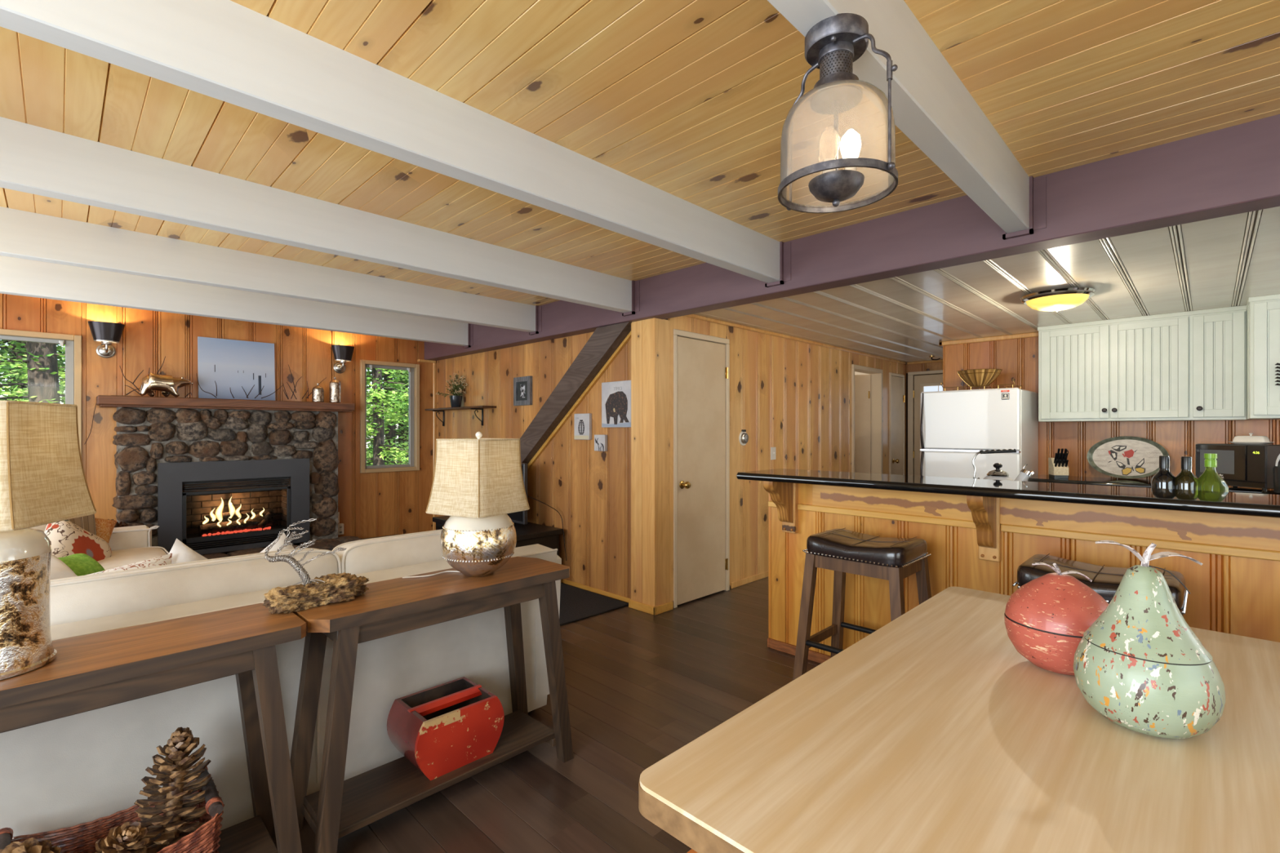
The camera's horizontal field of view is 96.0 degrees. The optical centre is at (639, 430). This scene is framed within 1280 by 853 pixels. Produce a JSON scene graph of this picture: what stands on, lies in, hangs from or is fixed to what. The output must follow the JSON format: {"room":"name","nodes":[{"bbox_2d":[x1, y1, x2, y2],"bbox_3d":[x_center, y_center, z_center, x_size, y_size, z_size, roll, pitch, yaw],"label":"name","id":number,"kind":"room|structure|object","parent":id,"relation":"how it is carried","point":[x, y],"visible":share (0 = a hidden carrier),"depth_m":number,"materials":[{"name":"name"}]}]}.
{"room":"cabin living room","nodes":[
{"label":"cabin living room","id":0,"kind":"room"},
{"bbox_2d":[0,293,432,554],"bbox_3d":[-4.182,0.070,4.908,0.150,2.520,5.100,0,0,45],"label":"wall","id":1,"kind":"structure","parent":0,"point":[371,504],"depth_m":5.37,"materials":[{"name":"brown"}]},
{"bbox_2d":[0,328,81,456],"bbox_3d":[-4.669,-0.151,4.359,0.130,1.198,0.634,0,0,45],"label":"window","id":2,"kind":"structure","parent":1,"relation":"in","point":[36,366],"depth_m":4.42,"materials":[{"name":"glass"}]},
{"bbox_2d":[88,320,124,358],"bbox_3d":[-4.261,-0.721,4.599,0.174,0.268,0.220,0,0,45],"label":"wall sconce","id":3,"kind":"object","parent":1,"relation":"attached to","point":[106,333],"visible":1,"depth_m":4.57,"materials":[{"name":"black metal"}]},
{"bbox_2d":[337,523,343,535],"bbox_3d":[-3.070,1.008,5.893,0.048,0.113,0.065,0,0,45],"label":"electrical outlet","id":4,"kind":"object","parent":1,"relation":"attached to","point":[340,526],"visible":0.88,"depth_m":5.88,"materials":[{"name":"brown plastic"}]},
{"bbox_2d":[331,345,355,373],"bbox_3d":[-3.023,-0.721,5.851,0.174,0.268,0.220,0,0,45],"label":"wall sconce","id":5,"kind":"object","parent":1,"relation":"attached to","point":[343,353],"visible":1,"depth_m":5.81,"materials":[{"name":"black metal"}]},
{"bbox_2d":[360,359,419,473],"bbox_3d":[-2.746,-0.149,6.304,0.130,1.194,0.632,0,0,45],"label":"window","id":6,"kind":"structure","parent":1,"relation":"in","point":[389,391],"depth_m":6.30,"materials":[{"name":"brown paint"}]},
{"bbox_2d":[417,359,435,530],"bbox_3d":[-2.420,0.224,6.548,0.050,2.052,0.210,0,0,45],"label":"trim","id":7,"kind":"structure","parent":1,"relation":"attached to","point":[433,362],"depth_m":6.61,"materials":[{"name":"brown wood"}]},
{"bbox_2d":[435,331,631,598],"bbox_3d":[-1.141,0.070,5.488,3.660,2.520,0.080,0,0,45],"label":"wall","id":8,"kind":"structure","parent":0,"point":[590,489],"depth_m":4.92,"materials":[{"name":"brown"}]},
{"bbox_2d":[424,405,496,426],"bbox_3d":[-1.920,-0.146,6.087,1.250,0.193,0.158,0,0,45],"label":"wall shelf","id":9,"kind":"object","parent":8,"relation":"attached to","point":[474,407],"visible":1,"depth_m":5.88,"materials":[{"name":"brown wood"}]},
{"bbox_2d":[435,373,468,407],"bbox_3d":[-2.017,-0.428,6.134,0.467,0.371,0.227,0,0,45],"label":"flower pot","id":10,"kind":"object","parent":9,"relation":"on","point":[455,400],"visible":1,"depth_m":6.09,"materials":[{"name":"grey"}]},
{"bbox_2d":[513,375,532,405],"bbox_3d":[-1.091,-0.367,5.362,0.270,0.265,0.028,0,0,45],"label":"picture frame","id":11,"kind":"object","parent":8,"relation":"attached to","point":[522,386],"visible":1,"depth_m":5.35,"materials":[{"name":"grey"}]},
{"bbox_2d":[520,321,631,471],"bbox_3d":[-1.069,0.252,5.284,2.950,2.105,0.103,0,0,45],"label":"staircase","id":12,"kind":"structure","parent":8,"relation":"attached to","point":[605,344],"depth_m":4.72,"materials":[{"name":"brown wood"}]},
{"bbox_2d":[573,413,591,439],"bbox_3d":[-0.471,-0.033,4.747,0.195,0.215,0.032,0,0,45],"label":"picture","id":13,"kind":"object","parent":8,"relation":"attached to","point":[582,422],"visible":1,"depth_m":4.72,"materials":[{"name":"grey"}]},
{"bbox_2d":[560,578,631,602],"bbox_3d":[-1.195,1.292,5.476,3.300,0.035,0.012,0,0,45],"label":"baseboard","id":14,"kind":"structure","parent":8,"relation":"attached to","point":[564,581],"depth_m":4.63,"materials":[{"name":"brown wood"}]},
{"bbox_2d":[594,435,607,451],"bbox_3d":[-0.313,0.098,4.590,0.130,0.130,0.032,0,0,45],"label":"picture","id":15,"kind":"object","parent":8,"relation":"attached to","point":[600,441],"visible":1,"depth_m":4.56,"materials":[{"name":"grey"}]},
{"bbox_2d":[601,380,631,427],"bbox_3d":[-0.177,-0.203,4.455,0.335,0.355,0.033,0,0,45],"label":"picture","id":16,"kind":"object","parent":8,"relation":"attached to","point":[615,395],"visible":0.97,"depth_m":4.44,"materials":[{"name":"paper"}]},
{"bbox_2d":[274,577,820,852],"bbox_3d":[0.758,1.370,3.469,9.200,0.120,10.000,0,0,45],"label":"floor","id":17,"kind":"structure","parent":0,"point":[642,686],"depth_m":2.50,"materials":[{"name":"brown"}]},
{"bbox_2d":[97,524,168,570],"bbox_3d":[-3.173,0.940,3.077,2.281,0.740,1.155,0,0,45],"label":"loveseat","id":18,"kind":"object","parent":17,"relation":"on","point":[128,545],"visible":0.09,"depth_m":4.01,"materials":[{"name":"beige fabric"}]},
{"bbox_2d":[31,514,96,535],"bbox_3d":[-3.634,0.620,3.621,0.201,0.511,0.513,0,0,-5],"label":"throw pillow","id":19,"kind":"object","parent":18,"relation":"on","point":[87,523],"visible":0.06,"depth_m":3.72,"materials":[{"name":"fabric"}]},
{"bbox_2d":[50,554,77,579],"bbox_3d":[-3.071,0.710,2.896,0.256,0.171,0.283,0,0,14],"label":"throw pillow","id":20,"kind":"object","parent":18,"relation":"on","point":[59,570],"visible":0.15,"depth_m":2.95,"materials":[{"name":"white fabric"}]},
{"bbox_2d":[44,520,111,561],"bbox_3d":[-3.428,0.780,3.502,0.281,0.574,0.565,0,0,10],"label":"throw pillow","id":21,"kind":"object","parent":18,"relation":"on","point":[66,538],"visible":0.38,"depth_m":3.46,"materials":[{"name":"fabric"}]},
{"bbox_2d":[57,553,105,576],"bbox_3d":[-3.094,0.755,3.157,0.179,0.139,0.201,0,0,10],"label":"throw pillow","id":22,"kind":"object","parent":18,"relation":"on","point":[82,564],"visible":0.53,"depth_m":3.15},
{"bbox_2d":[94,517,116,543],"bbox_3d":[-3.699,0.710,3.797,0.158,0.404,0.420,0,0,32],"label":"throw pillow","id":23,"kind":"object","parent":18,"relation":"on","point":[104,527],"visible":0.19,"depth_m":3.89,"materials":[{"name":"orange fabric"}]},
{"bbox_2d":[97,547,166,570],"bbox_3d":[-3.446,0.919,3.505,0.970,0.228,0.920,0,0,45],"label":"seat cushion","id":24,"kind":"object","parent":18,"relation":"on","point":[120,557],"depth_m":3.73,"materials":[{"name":"beige fabric"}]},
{"bbox_2d":[0,603,306,852],"bbox_3d":[-1.397,0.930,1.410,0.357,0.760,0.960,0,0,45],"label":"console table","id":25,"kind":"object","parent":17,"relation":"on","point":[87,673],"visible":0.99,"depth_m":1.54,"materials":[{"name":"brown wood"}]},
{"bbox_2d":[0,400,96,680],"bbox_3d":[-1.500,0.229,1.321,0.290,0.642,0.290,0,0,-15],"label":"table lamp","id":26,"kind":"object","parent":25,"relation":"on","point":[43,481],"visible":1,"depth_m":1.31,"materials":[{"name":"brown"}]},
{"bbox_2d":[0,766,224,852],"bbox_3d":[-1.359,1.097,1.484,0.297,0.208,0.438,0,0,45],"label":"wicker basket","id":27,"kind":"object","parent":25,"relation":"on","point":[213,804],"visible":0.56,"depth_m":1.53,"materials":[{"name":"red wicker"}]},
{"bbox_2d":[0,837,61,852],"bbox_3d":[-1.454,1.042,1.348,0.185,0.178,0.156,0,0,45],"label":"pinecone","id":28,"kind":"object","parent":27,"relation":"in","point":[32,845],"visible":1,"depth_m":1.36,"materials":[{"name":"plant"}]},
{"bbox_2d":[94,821,150,852],"bbox_3d":[-1.307,1.058,1.439,0.123,0.138,0.125,0,0,45],"label":"pinecone","id":29,"kind":"object","parent":27,"relation":"in","point":[128,837],"visible":1,"depth_m":1.44,"materials":[{"name":"plant"}]},
{"bbox_2d":[133,727,212,852],"bbox_3d":[-1.267,1.006,1.565,0.175,0.366,0.174,0,0,45],"label":"pinecone","id":30,"kind":"object","parent":27,"relation":"in","point":[164,831],"visible":0.91,"depth_m":1.55,"materials":[{"name":"plant"}]},
{"bbox_2d":[199,815,278,852],"bbox_3d":[-1.397,1.214,1.410,0.260,0.023,0.850,0,0,45],"label":"shelf","id":31,"kind":"object","parent":25,"relation":"attached to","point":[251,835],"depth_m":1.70,"materials":[{"name":"brown wood"}]},
{"bbox_2d":[0,528,561,852],"bbox_3d":[-1.815,0.882,1.890,0.881,0.855,3.235,0,0,45],"label":"sofa","id":32,"kind":"object","parent":17,"relation":"on","point":[72,771],"visible":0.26,"depth_m":1.86,"materials":[{"name":"fabric"}]},
{"bbox_2d":[85,553,172,575],"bbox_3d":[-1.913,0.635,1.962,0.188,0.336,0.591,0,0,41],"label":"throw pillow","id":33,"kind":"object","parent":32,"relation":"on","point":[165,559],"visible":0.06,"depth_m":2.10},
{"bbox_2d":[168,538,207,564],"bbox_3d":[-1.774,0.665,2.274,0.155,0.486,0.492,0,0,8],"label":"throw pillow","id":34,"kind":"object","parent":32,"relation":"on","point":[181,553],"visible":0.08,"depth_m":2.24,"materials":[{"name":"white fabric"}]},
{"bbox_2d":[50,549,338,626],"bbox_3d":[-1.553,0.667,1.978,0.231,0.410,0.940,0,0,45],"label":"cushion","id":35,"kind":"object","parent":32,"relation":"on","point":[89,597],"depth_m":1.90,"materials":[{"name":"beige fabric"}]},
{"bbox_2d":[260,532,293,552],"bbox_3d":[-1.545,0.685,2.420,0.137,0.495,0.498,0,0,39],"label":"throw pillow","id":36,"kind":"object","parent":32,"relation":"on","point":[281,541],"visible":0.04,"depth_m":2.44,"materials":[{"name":"white fabric"}]},
{"bbox_2d":[336,530,444,574],"bbox_3d":[-0.957,0.667,2.581,0.231,0.410,0.735,0,0,45],"label":"cushion","id":37,"kind":"object","parent":32,"relation":"on","point":[374,554],"depth_m":2.40,"materials":[{"name":"beige fabric"}]},
{"bbox_2d":[201,536,363,559],"bbox_3d":[-3.359,1.185,5.036,0.552,0.282,1.816,0,0,45],"label":"hearth","id":38,"kind":"object","parent":17,"relation":"on","point":[325,544],"visible":0.18,"depth_m":5.23,"materials":[{"name":"stone"}]},
{"bbox_2d":[111,407,339,546],"bbox_3d":[-3.624,0.437,5.191,0.283,1.266,1.680,0,0,45],"label":"fireplace","id":39,"kind":"object","parent":38,"relation":"on","point":[145,437],"visible":0.91,"depth_m":5.01,"materials":[{"name":"stone"}]},
{"bbox_2d":[96,395,354,412],"bbox_3d":[-3.607,-0.230,5.184,0.290,0.086,1.868,0,0,45],"label":"mantel shelf","id":40,"kind":"object","parent":39,"relation":"on","point":[102,401],"visible":0.99,"depth_m":4.95,"materials":[{"name":"brown wood"}]},
{"bbox_2d":[139,373,193,397],"bbox_3d":[-3.957,-0.376,4.816,0.156,0.192,0.352,0,0,45],"label":"bear figurine","id":41,"kind":"object","parent":40,"relation":"on","point":[167,384],"visible":1,"depth_m":4.76,"materials":[{"name":"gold metal"}]},
{"bbox_2d":[111,355,325,401],"bbox_3d":[-3.639,-0.453,5.215,0.037,0.355,1.700,0,0,45],"label":"garland","id":42,"kind":"object","parent":40,"relation":"on","point":[165,356],"visible":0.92,"depth_m":5.13,"materials":[{"name":"brown"}]},
{"bbox_2d":[197,336,275,400],"bbox_3d":[-3.678,-0.549,5.265,0.064,0.556,0.580,0,0,45],"label":"print","id":43,"kind":"object","parent":40,"relation":"on","point":[233,364],"visible":0.95,"depth_m":5.24,"materials":[{"name":"blue"}]},
{"bbox_2d":[311,382,324,402],"bbox_3d":[-3.135,-0.367,5.605,0.101,0.189,0.102,0,0,45],"label":"glass bottle","id":44,"kind":"object","parent":40,"relation":"on","point":[317,392],"visible":0.94,"depth_m":5.57,"materials":[{"name":"silver metal"}]},
{"bbox_2d":[328,377,340,402],"bbox_3d":[-3.027,-0.403,5.714,0.101,0.259,0.102,0,0,45],"label":"glass bottle","id":45,"kind":"object","parent":40,"relation":"on","point":[334,384],"visible":0.95,"depth_m":5.67,"materials":[{"name":"silver metal"}]},
{"bbox_2d":[157,458,309,555],"bbox_3d":[-3.629,0.660,5.177,0.295,0.790,1.110,0,0,45],"label":"fireplace insert","id":46,"kind":"object","parent":39,"relation":"in","point":[209,503],"visible":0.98,"depth_m":5.05,"materials":[{"name":"grey metal"}]},
{"bbox_2d":[289,556,573,852],"bbox_3d":[-0.720,0.930,2.095,0.357,0.760,0.943,0,0,45],"label":"console table","id":47,"kind":"object","parent":17,"relation":"on","point":[341,807],"visible":0.98,"depth_m":1.91,"materials":[{"name":"brown wood"}]},
{"bbox_2d":[262,518,368,613],"bbox_3d":[-1.031,0.414,1.846,0.309,0.270,0.194,0,0,-38],"label":"decorative sculpture","id":48,"kind":"object","parent":47,"relation":"on","point":[334,588],"visible":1,"depth_m":1.83,"materials":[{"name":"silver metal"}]},
{"bbox_2d":[303,710,555,839],"bbox_3d":[-0.720,1.214,2.095,0.260,0.023,0.833,0,0,45],"label":"shelf","id":49,"kind":"object","parent":47,"relation":"attached to","point":[369,797],"depth_m":1.97,"materials":[{"name":"brown wood"}]},
{"bbox_2d":[402,570,459,577],"bbox_3d":[-0.788,0.546,2.190,0.217,0.004,0.040,0,0,-27],"label":"lamp cord","id":50,"kind":"object","parent":47,"relation":"on","point":[446,571],"visible":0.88,"depth_m":2.17,"materials":[{"name":"white plastic"}]},
{"bbox_2d":[386,676,504,781],"bbox_3d":[-0.723,1.098,2.149,0.249,0.208,0.340,0,0,45],"label":"holder","id":51,"kind":"object","parent":47,"relation":"on","point":[442,729],"visible":1,"depth_m":2.08,"materials":[{"name":"paint"}]},
{"bbox_2d":[425,431,529,577],"bbox_3d":[-0.618,0.277,2.208,0.290,0.546,0.290,0,0,29],"label":"table lamp","id":52,"kind":"object","parent":47,"relation":"on","point":[477,482],"visible":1,"depth_m":2.11,"materials":[{"name":"brown"}]},
{"bbox_2d":[432,515,563,555],"bbox_3d":[-1.327,1.062,5.222,1.430,0.455,0.480,0,0,45],"label":"tv stand","id":53,"kind":"object","parent":17,"relation":"on","point":[529,534],"visible":0.2,"depth_m":4.83,"materials":[{"name":"black wood"}]},
{"bbox_2d":[506,462,527,524],"bbox_3d":[-1.353,0.557,5.303,1.060,0.555,0.240,0,0,45],"label":"television","id":54,"kind":"object","parent":53,"relation":"on","point":[521,517],"visible":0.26,"depth_m":4.94,"materials":[{"name":"grey"}]},
{"bbox_2d":[559,582,628,626],"bbox_3d":[-0.817,1.304,4.394,1.160,0.012,0.940,0,0,45],"label":"door mat","id":55,"kind":"object","parent":17,"relation":"on","point":[576,604],"visible":0.12,"depth_m":4.30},
{"bbox_2d":[792,528,931,680],"bbox_3d":[1.073,0.904,2.736,0.544,0.811,0.449,0,0,45],"label":"bar stool","id":56,"kind":"object","parent":17,"relation":"on","point":[842,551],"visible":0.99,"depth_m":2.69,"materials":[{"name":"brown leather"}]},
{"bbox_2d":[806,528,927,567],"bbox_3d":[1.073,0.546,2.736,0.462,0.083,0.377,0,0,45],"label":"seat cushion","id":57,"kind":"object","parent":56,"relation":"on","point":[840,545],"depth_m":2.63,"materials":[{"name":"brown leather"}]},
{"bbox_2d":[638,586,1279,852],"bbox_3d":[1.413,0.935,0.656,2.414,0.750,1.624,0,0,45],"label":"dining table","id":58,"kind":"object","parent":17,"relation":"on","point":[931,732],"visible":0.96,"depth_m":0.97,"materials":[{"name":"brown wood"}]},
{"bbox_2d":[1004,562,1108,675],"bbox_3d":[0.993,0.436,1.360,0.224,0.247,0.224,0,0,45],"label":"apple","id":59,"kind":"object","parent":58,"relation":"on","point":[1046,619],"visible":0.86,"depth_m":1.30,"materials":[{"name":"red ceramic"}]},
{"bbox_2d":[1004,613,1081,675],"bbox_3d":[0.993,0.506,1.360,0.224,0.108,0.224,0,0,45],"label":"bowl","id":60,"kind":"object","parent":59,"relation":"on","point":[1051,649],"depth_m":1.30,"materials":[{"name":"ceramic"}]},
{"bbox_2d":[1073,540,1226,738],"bbox_3d":[0.964,0.387,1.100,0.218,0.347,0.218,0,0,45],"label":"pear","id":61,"kind":"object","parent":58,"relation":"on","point":[1140,665],"visible":1,"depth_m":1.04,"materials":[{"name":"green ceramic"}]},
{"bbox_2d":[1073,635,1226,738],"bbox_3d":[0.964,0.486,1.100,0.218,0.148,0.218,0,0,45],"label":"bowl","id":62,"kind":"object","parent":61,"relation":"on","point":[1150,694],"depth_m":1.02,"materials":[{"name":"ceramic"}]},
{"bbox_2d":[920,387,1038,481],"bbox_3d":[3.050,0.470,5.193,0.767,1.640,0.796,0,0,45],"label":"refrigerator","id":63,"kind":"object","parent":17,"relation":"on","point":[955,425],"visible":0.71,"depth_m":4.94,"materials":[{"name":"white"}]},
{"bbox_2d":[940,378,1020,391],"bbox_3d":[3.042,-0.394,5.133,0.577,0.088,0.308,0,0,45],"label":"wire rack","id":64,"kind":"object","parent":63,"relation":"on","point":[1014,384],"visible":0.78,"depth_m":5.11,"materials":[{"name":"gold metal"}]},
{"bbox_2d":[956,368,1002,387],"bbox_3d":[3.067,-0.467,5.208,0.362,0.148,0.362,0,0,45],"label":"wooden bowl","id":65,"kind":"object","parent":64,"relation":"on","point":[974,377],"visible":0.92,"depth_m":5.11,"materials":[{"name":"brown wood"}]},
{"bbox_2d":[763,480,1279,663],"bbox_3d":[1.836,0.795,2.355,3.100,1.030,0.390,0,0,45],"label":"breakfast bar","id":66,"kind":"object","parent":17,"relation":"on","point":[977,543],"visible":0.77,"depth_m":2.60,"materials":[{"name":"brown wood"}]},
{"bbox_2d":[736,468,1279,518],"bbox_3d":[1.855,0.260,2.357,3.175,0.040,0.490,0,0,45],"label":"countertop","id":67,"kind":"structure","parent":66,"relation":"on","point":[1268,505],"depth_m":2.36,"materials":[{"name":"black stone"}]},
{"bbox_2d":[1012,553,1187,617],"bbox_3d":[1.686,0.904,2.118,0.544,0.811,0.449,0,0,45],"label":"bar stool","id":68,"kind":"object","parent":17,"relation":"on","point":[1106,580],"visible":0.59,"depth_m":2.10,"materials":[{"name":"brown leather"}]},
{"bbox_2d":[1027,475,1278,494],"bbox_3d":[4.242,0.804,3.279,3.578,0.812,1.868,0,0,45],"label":"countertop","id":69,"kind":"structure","parent":17,"relation":"on","point":[1131,482],"depth_m":4.53,"materials":[{"name":"black stone"}]},
{"bbox_2d":[1048,448,1068,478],"bbox_3d":[3.529,0.274,4.848,0.106,0.248,0.174,0,0,21],"label":"knife block","id":70,"kind":"object","parent":69,"relation":"on","point":[1058,468],"visible":1,"depth_m":4.80,"materials":[{"name":"brown wood"}]},
{"bbox_2d":[1086,435,1168,478],"bbox_3d":[3.984,0.218,4.712,0.516,0.345,0.078,0,0,45],"label":"oval tray","id":71,"kind":"object","parent":69,"relation":"on","point":[1124,456],"visible":0.92,"depth_m":4.72,"materials":[{"name":"ceramic"}]},
{"bbox_2d":[1195,443,1279,491],"bbox_3d":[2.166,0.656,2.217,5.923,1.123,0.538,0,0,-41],"label":"microwave","id":72,"kind":"object","parent":69,"relation":"on","point":[1245,465],"visible":0.78,"depth_m":3.87,"materials":[{"name":"black plastic"}]},
{"bbox_2d":[1228,432,1274,444],"bbox_3d":[4.223,0.056,3.980,0.112,0.078,0.212,0,0,-20],"label":"butter dish","id":73,"kind":"object","parent":72,"relation":"on","point":[1260,440],"visible":0.99,"depth_m":3.95,"materials":[{"name":"white ceramic"}]},
{"bbox_2d":[1272,453,1279,494],"bbox_3d":[4.102,0.232,3.538,0.290,0.331,0.290,0,0,45],"label":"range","id":74,"kind":"object","parent":69,"relation":"on","point":[1276,469],"visible":1,"depth_m":3.59,"materials":[{"name":"black metal"}]},
{"bbox_3d":[2.228,0.802,2.709,3.140,0.816,0.655,0,0,45],"label":"countertop","id":75,"kind":"structure","parent":17,"relation":"on","visible":0},
{"bbox_2d":[972,448,1034,481],"bbox_3d":[1.942,0.245,3.087,0.258,0.295,0.216,0,0,45],"label":"kettle","id":76,"kind":"object","parent":75,"relation":"on","point":[995,474],"visible":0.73,"depth_m":3.08,"materials":[{"name":"white"}]},
{"bbox_2d":[1151,455,1175,488],"bbox_3d":[2.258,0.254,2.479,0.086,0.290,0.086,0,0,45],"label":"bottle","id":77,"kind":"object","parent":75,"relation":"on","point":[1163,478],"visible":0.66,"depth_m":2.46,"materials":[{"name":"black glass"}]},
{"bbox_2d":[1175,456,1198,490],"bbox_3d":[2.307,0.255,2.430,0.086,0.289,0.086,0,0,45],"label":"bottle","id":78,"kind":"object","parent":75,"relation":"on","point":[1186,479],"visible":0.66,"depth_m":2.41,"materials":[{"name":"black glass"}]},
{"bbox_2d":[1196,453,1228,492],"bbox_3d":[2.348,0.246,2.369,0.080,0.305,0.080,0,0,0],"label":"bottle","id":79,"kind":"object","parent":75,"relation":"on","point":[1210,480],"visible":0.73,"depth_m":2.35,"materials":[{"name":"green glass"}]},
{"bbox_2d":[0,0,1279,323],"bbox_3d":[-0.990,-1.130,1.701,9.200,0.100,5.252,0,0,45],"label":"ceiling","id":80,"kind":"structure","parent":0,"point":[690,100],"depth_m":1.90,"materials":[{"name":"brown"}]},
{"bbox_2d":[0,255,473,348],"bbox_3d":[-3.425,-0.962,4.114,0.155,0.244,4.835,0,0,45],"label":"ceiling beam","id":81,"kind":"structure","parent":80,"relation":"attached to","point":[18,277],"depth_m":4.29,"materials":[{"name":"white paint"}]},
{"bbox_2d":[0,206,542,334],"bbox_3d":[-2.596,-0.962,3.295,0.155,0.244,4.835,0,0,45],"label":"ceiling beam","id":82,"kind":"structure","parent":80,"relation":"attached to","point":[27,235],"depth_m":3.44,"materials":[{"name":"white paint"}]},
{"bbox_2d":[0,116,639,315],"bbox_3d":[-1.754,-0.962,2.461,0.155,0.244,4.835,0,0,45],"label":"ceiling beam","id":83,"kind":"structure","parent":80,"relation":"attached to","point":[34,159],"depth_m":2.54,"materials":[{"name":"white paint"}]},
{"bbox_2d":[0,0,791,287],"bbox_3d":[-0.893,-0.962,1.611,0.155,0.244,4.835,0,0,45],"label":"ceiling beam","id":84,"kind":"structure","parent":80,"relation":"attached to","point":[227,51],"depth_m":1.68,"materials":[{"name":"white paint"}]},
{"bbox_2d":[424,114,1279,360],"bbox_3d":[0.778,-0.956,3.453,8.950,0.308,0.145,0,0,45],"label":"ceiling beam","id":85,"kind":"structure","parent":80,"relation":"attached to","point":[1233,170],"depth_m":2.62,"materials":[{"name":"paint"}]},
{"bbox_2d":[767,0,1046,239],"bbox_3d":[-0.038,-0.962,0.766,0.155,0.244,4.835,0,0,45],"label":"ceiling beam","id":86,"kind":"structure","parent":80,"relation":"attached to","point":[931,104],"depth_m":1.66,"materials":[{"name":"white paint"}]},
{"bbox_2d":[777,13,897,213],"bbox_3d":[0.427,-0.675,1.254,0.247,0.374,0.247,0,0,-4],"label":"lantern","id":87,"kind":"object","parent":86,"relation":"hanging from","point":[833,45],"visible":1,"depth_m":1.22,"materials":[{"name":"grey metal"}]},
{"bbox_2d":[823,158,835,173],"bbox_3d":[0.406,-0.560,1.233,0.023,0.035,0.024,0,0,45],"label":"socket","id":88,"kind":"object","parent":87,"relation":"attached to","point":[832,171],"depth_m":1.22,"materials":[{"name":"white ceramic"}]},
{"bbox_2d":[666,315,906,588],"bbox_3d":[1.847,0.070,5.936,0.080,2.520,4.760,0,0,45],"label":"wall","id":89,"kind":"structure","parent":0,"point":[793,397],"depth_m":5.29,"materials":[{"name":"brown"}]},
{"bbox_2d":[628,317,674,615],"bbox_3d":[0.089,0.207,4.250,0.270,2.205,0.226,0,0,45],"label":"column","id":90,"kind":"structure","parent":89,"relation":"attached to","point":[651,339],"depth_m":4.17,"materials":[{"name":"brown wood"}]},
{"bbox_2d":[672,328,729,608],"bbox_3d":[0.495,0.280,4.480,0.124,2.060,0.688,0,0,45],"label":"door","id":91,"kind":"structure","parent":89,"relation":"in","point":[701,362],"depth_m":4.48,"materials":[{"name":"paint"}]},
{"bbox_2d":[738,429,748,445],"bbox_3d":[0.890,0.059,4.886,0.036,0.135,0.124,0,0,45],"label":"thermostat","id":92,"kind":"object","parent":89,"relation":"attached to","point":[743,437],"visible":1,"depth_m":4.87,"materials":[{"name":"silver metal"}]},
{"bbox_2d":[730,571,768,588],"bbox_3d":[1.528,1.285,5.548,0.012,0.050,2.200,0,0,45],"label":"baseboard","id":93,"kind":"structure","parent":89,"relation":"attached to","point":[748,580],"depth_m":4.94,"materials":[{"name":"brown wood"}]},
{"bbox_2d":[684,314,907,364],"bbox_3d":[1.860,-0.876,5.874,0.025,0.028,4.630,0,0,45],"label":"trim","id":94,"kind":"structure","parent":89,"relation":"attached to","point":[693,316],"depth_m":5.32,"materials":[{"name":"brown wood"}]},
{"bbox_2d":[851,364,882,474],"bbox_3d":[2.376,0.287,6.921,0.757,2.045,0.805,0,0,45],"label":"door","id":95,"kind":"structure","parent":89,"relation":"in","point":[866,389],"depth_m":6.99,"materials":[{"name":"beige paint"}]},
{"bbox_2d":[888,372,905,475],"bbox_3d":[3.266,0.295,7.276,0.114,2.030,0.460,0,0,45],"label":"door","id":96,"kind":"structure","parent":89,"relation":"in","point":[896,381],"depth_m":7.27,"materials":[{"name":"paint"}]},
{"bbox_2d":[906,361,942,475],"bbox_3d":[3.848,0.070,7.270,1.150,2.520,0.150,0,0,45],"label":"wall","id":97,"kind":"structure","parent":0,"point":[931,366],"depth_m":7.45,"materials":[{"name":"brown"}]},
{"bbox_2d":[906,359,942,364],"bbox_3d":[3.793,-0.876,7.201,0.870,0.028,0.025,0,0,45],"label":"trim","id":98,"kind":"structure","parent":97,"relation":"attached to","point":[940,360],"depth_m":7.34,"materials":[{"name":"brown wood"}]},
{"bbox_2d":[907,369,942,475],"bbox_3d":[3.804,0.275,7.204,0.860,2.070,0.046,0,0,45],"label":"door","id":99,"kind":"structure","parent":97,"relation":"in","point":[917,384],"depth_m":7.43,"materials":[{"name":"paint"}]},
{"bbox_2d":[693,206,1279,362],"bbox_3d":[3.817,-1.038,4.003,5.600,0.303,4.940,0,0,45],"label":"ceiling","id":100,"kind":"structure","parent":0,"point":[1224,261],"depth_m":3.69,"materials":[{"name":"white"}]},
{"bbox_2d":[1020,286,1095,311],"bbox_3d":[2.712,-0.831,3.745,0.396,0.118,0.396,0,0,45],"label":"dome light","id":101,"kind":"object","parent":100,"relation":"attached to","point":[1058,299],"visible":1,"depth_m":3.64,"materials":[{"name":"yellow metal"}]},
{"bbox_2d":[942,337,1279,479],"bbox_3d":[4.694,0.070,4.254,4.505,2.520,0.150,0,0,45],"label":"wall","id":102,"kind":"structure","parent":0,"point":[1018,358],"depth_m":5.03,"materials":[{"name":"brown"}]},
{"bbox_2d":[938,332,1038,346],"bbox_3d":[5.165,-0.870,4.748,4.530,0.040,1.585,0,0,45],"label":"trim","id":103,"kind":"structure","parent":102,"relation":"attached to","point":[942,344],"depth_m":5.46,"materials":[{"name":"brown wood"}]},
{"bbox_2d":[1037,305,1246,422],"bbox_3d":[3.959,-0.483,4.615,1.243,0.813,0.369,0,0,45],"label":"upper cabinet","id":104,"kind":"object","parent":102,"relation":"attached to","point":[1187,366],"visible":1,"depth_m":4.45,"materials":[{"name":"green paint"}]},
{"bbox_2d":[1246,293,1279,419],"bbox_3d":[4.511,-0.485,3.860,0.616,0.810,0.668,0,0,45],"label":"upper cabinet","id":105,"kind":"object","parent":102,"relation":"attached to","point":[1263,313],"visible":0.9,"depth_m":3.79,"materials":[{"name":"green paint"}]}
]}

